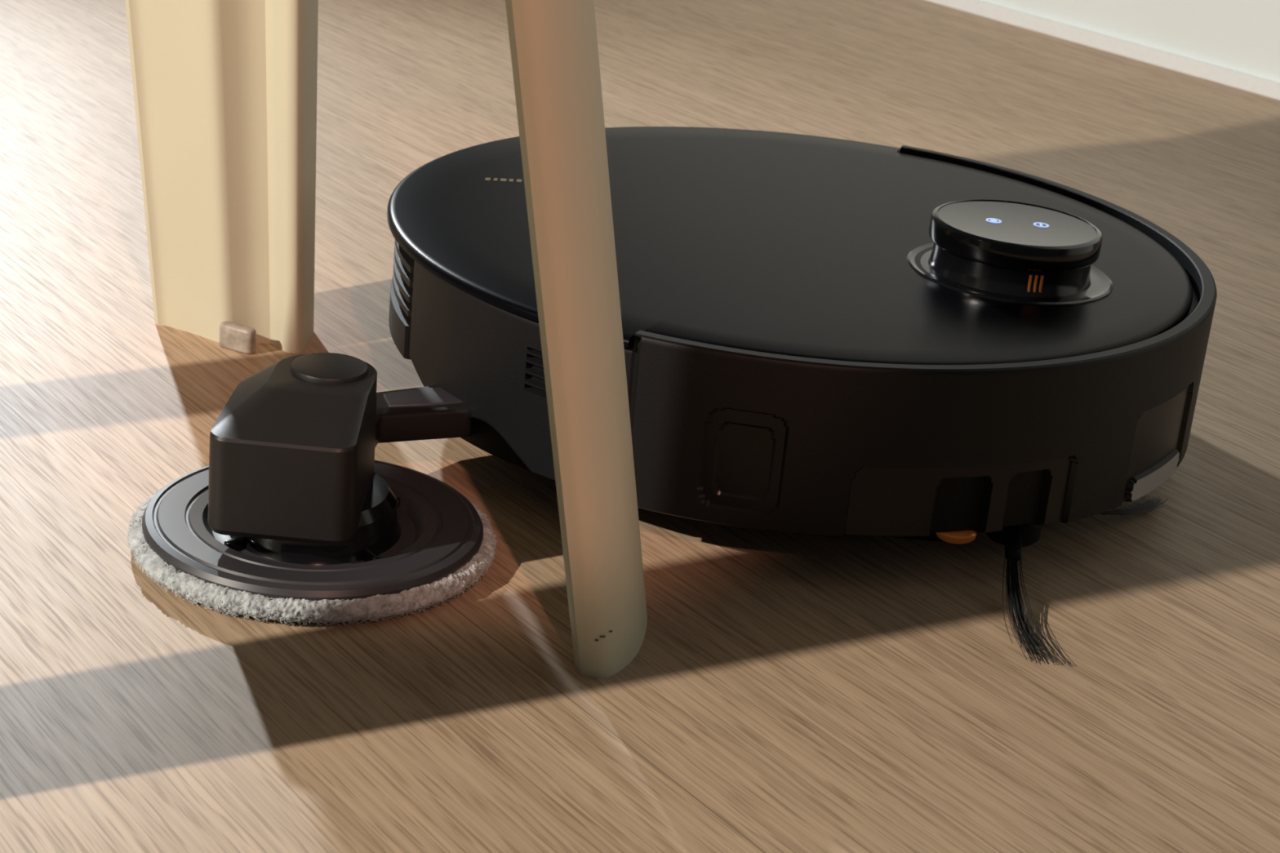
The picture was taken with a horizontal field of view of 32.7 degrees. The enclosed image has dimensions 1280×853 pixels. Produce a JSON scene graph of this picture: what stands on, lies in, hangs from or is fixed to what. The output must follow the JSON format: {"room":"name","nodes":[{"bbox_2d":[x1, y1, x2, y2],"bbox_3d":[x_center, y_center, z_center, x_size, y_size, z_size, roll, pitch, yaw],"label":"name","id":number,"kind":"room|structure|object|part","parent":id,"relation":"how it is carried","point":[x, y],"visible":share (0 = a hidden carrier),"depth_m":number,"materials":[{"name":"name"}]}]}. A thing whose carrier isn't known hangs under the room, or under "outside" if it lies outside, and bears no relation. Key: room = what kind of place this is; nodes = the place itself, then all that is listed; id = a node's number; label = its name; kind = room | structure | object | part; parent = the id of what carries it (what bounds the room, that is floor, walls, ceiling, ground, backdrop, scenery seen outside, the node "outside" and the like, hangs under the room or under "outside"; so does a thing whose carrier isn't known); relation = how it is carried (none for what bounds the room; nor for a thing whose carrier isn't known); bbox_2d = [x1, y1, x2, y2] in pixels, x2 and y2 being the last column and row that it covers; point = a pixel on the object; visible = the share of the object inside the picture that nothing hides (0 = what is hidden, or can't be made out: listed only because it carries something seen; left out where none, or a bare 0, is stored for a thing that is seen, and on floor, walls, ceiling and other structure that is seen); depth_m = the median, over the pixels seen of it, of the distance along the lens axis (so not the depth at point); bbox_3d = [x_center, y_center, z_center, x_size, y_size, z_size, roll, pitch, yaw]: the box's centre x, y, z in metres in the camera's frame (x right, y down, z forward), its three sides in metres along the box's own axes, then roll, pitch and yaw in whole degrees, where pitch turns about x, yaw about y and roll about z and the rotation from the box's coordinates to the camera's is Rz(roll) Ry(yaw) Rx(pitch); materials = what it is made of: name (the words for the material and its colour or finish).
{"room":"living room","nodes":[
{"label":"living room","id":0,"kind":"room"},
{"bbox_2d":[0,0,1279,852],"bbox_3d":[-1.918,0.181,0.074,6.100,0.050,8.000,-12,27,-37],"label":"floor","id":1,"kind":"structure","parent":0,"point":[781,692],"depth_m":0.79,"materials":[{"name":"brown wood"}]},
{"bbox_2d":[124,0,647,678],"bbox_3d":[-0.225,-0.327,0.622,0.466,0.795,0.444,-9,26,-32],"label":"furniture legs","id":2,"kind":"object","parent":1,"relation":"on","point":[225,91],"visible":1,"depth_m":0.93,"materials":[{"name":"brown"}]},
{"bbox_3d":[-0.189,-0.249,0.918,0.116,0.440,0.046,6,21,0],"label":"leg","id":3,"kind":"part","parent":2,"relation":"part of","materials":[{"name":"beige plastic"}]},
{"bbox_3d":[-0.028,-0.136,0.672,0.100,0.440,0.068,6,21,0],"label":"leg","id":4,"kind":"part","parent":2,"relation":"part of","materials":[{"name":"beige plastic"}]},
{"bbox_3d":[0.065,-0.046,0.946,0.320,0.070,0.320,6,21,0],"label":"chassis","id":5,"kind":"object","parent":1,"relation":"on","visible":0},
{"bbox_2d":[126,352,497,626],"bbox_3d":[-0.081,0.010,0.800,0.211,0.066,0.133,-5,24,-26],"label":"module","id":6,"kind":"object","parent":5,"relation":"attached to","point":[293,516],"visible":1,"depth_m":0.76,"materials":[{"name":"black plastic"}]},
{"bbox_3d":[-0.065,-0.004,0.849,0.129,0.012,0.109,6,21,0],"label":"mop arm","id":7,"kind":"part","parent":6,"relation":"part of","materials":[{"name":"black plastic"}]},
{"bbox_3d":[-0.081,-0.011,0.846,0.038,0.002,0.017,-4,23,-22],"label":"arm","id":8,"kind":"part","parent":6,"relation":"part of","materials":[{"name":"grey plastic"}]},
{"bbox_2d":[386,126,1192,364],"bbox_3d":[0.064,-0.085,0.937,0.340,0.005,0.340,6,21,0],"label":"lid","id":9,"kind":"object","parent":5,"relation":"on","point":[790,244],"visible":0.86,"depth_m":0.89,"materials":[{"name":"black plastic"}]},
{"bbox_2d":[906,242,1112,305],"bbox_3d":[0.152,-0.064,0.898,0.085,0.001,0.085,6,21,0],"label":"base","id":10,"kind":"object","parent":9,"relation":"on","point":[1101,286],"depth_m":0.88,"materials":[{"name":"black plastic"}]},
{"bbox_2d":[928,199,1102,297],"bbox_3d":[0.153,-0.074,0.895,0.070,0.022,0.070,6,21,0],"label":"turret","id":11,"kind":"object","parent":9,"relation":"on","point":[969,250],"depth_m":0.87,"materials":[{"name":"black plastic"}]},
{"bbox_3d":[0.144,-0.084,0.891,0.006,0.001,0.006,6,21,0],"label":"home button icon","id":12,"kind":"part","parent":11,"relation":"part of"},
{"bbox_2d":[1027,275,1032,292],"bbox_3d":[0.155,-0.057,0.867,0.001,0.007,0.001,4,21,-5],"label":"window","id":13,"kind":"structure","parent":11,"relation":"in","point":[1030,276],"depth_m":0.87,"materials":[{"name":"brown plastic"}]},
{"bbox_2d":[1033,275,1038,292],"bbox_3d":[0.157,-0.057,0.867,0.001,0.007,0.001,2,22,-9],"label":"window","id":14,"kind":"structure","parent":11,"relation":"in","point":[1036,276],"depth_m":0.87,"materials":[{"name":"brown plastic"}]},
{"bbox_3d":[0.164,-0.082,0.891,0.006,0.001,0.006,6,21,0],"label":"power button icon","id":15,"kind":"part","parent":11,"relation":"part of"},
{"bbox_2d":[1039,275,1044,292],"bbox_3d":[0.159,-0.057,0.867,0.001,0.007,0.001,0,22,-13],"label":"window","id":16,"kind":"structure","parent":11,"relation":"in","point":[1042,277],"depth_m":0.87,"materials":[{"name":"brown plastic"}]},
{"bbox_2d":[388,145,1217,537],"bbox_3d":[0.067,-0.052,0.943,0.347,0.072,0.347,6,21,0],"label":"shell","id":17,"kind":"object","parent":5,"relation":"on","point":[722,435],"visible":0.54,"depth_m":0.80,"materials":[{"name":"black plastic"}]},
{"bbox_2d":[935,530,976,544],"bbox_3d":[0.119,0.040,0.820,0.015,0.008,0.009,6,21,0],"label":"wheel","id":18,"kind":"object","parent":5,"relation":"attached to","point":[966,536],"visible":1,"depth_m":0.82,"materials":[{"name":"brown plastic"}]},
{"bbox_2d":[1002,494,1168,664],"bbox_3d":[0.152,0.047,0.832,0.133,0.015,0.164,6,21,0],"label":"brush","id":19,"kind":"object","parent":5,"relation":"attached to","point":[1017,601],"visible":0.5,"depth_m":0.79,"materials":[{"name":"black plastic"}]},
{"bbox_2d":[985,523,1041,546],"bbox_3d":[0.145,0.037,0.849,0.022,0.014,0.022,6,21,0],"label":"hub","id":20,"kind":"object","parent":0,"point":[1030,533],"depth_m":0.84,"materials":[{"name":"black plastic"}]},
{"bbox_2d":[1004,524,1022,560],"bbox_3d":[0.142,0.042,0.830,0.006,0.005,0.034,8,22,5],"label":"brush arm","id":21,"kind":"object","parent":20,"relation":"attached to","point":[1012,540],"depth_m":0.82},
{"bbox_2d":[982,0,1279,82],"bbox_3d":[0.534,-1.489,1.424,0.100,2.500,8.000,-12,27,-37],"label":"wall","id":22,"kind":"structure","parent":0,"point":[1243,36],"depth_m":1.77,"materials":[{"name":"white paint"}]},
{"bbox_2d":[926,0,1279,99],"bbox_3d":[0.381,-0.328,1.846,0.006,0.012,8.000,-12,27,-37],"label":"baseboard","id":23,"kind":"structure","parent":22,"relation":"attached to","point":[1215,73],"depth_m":1.82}
]}

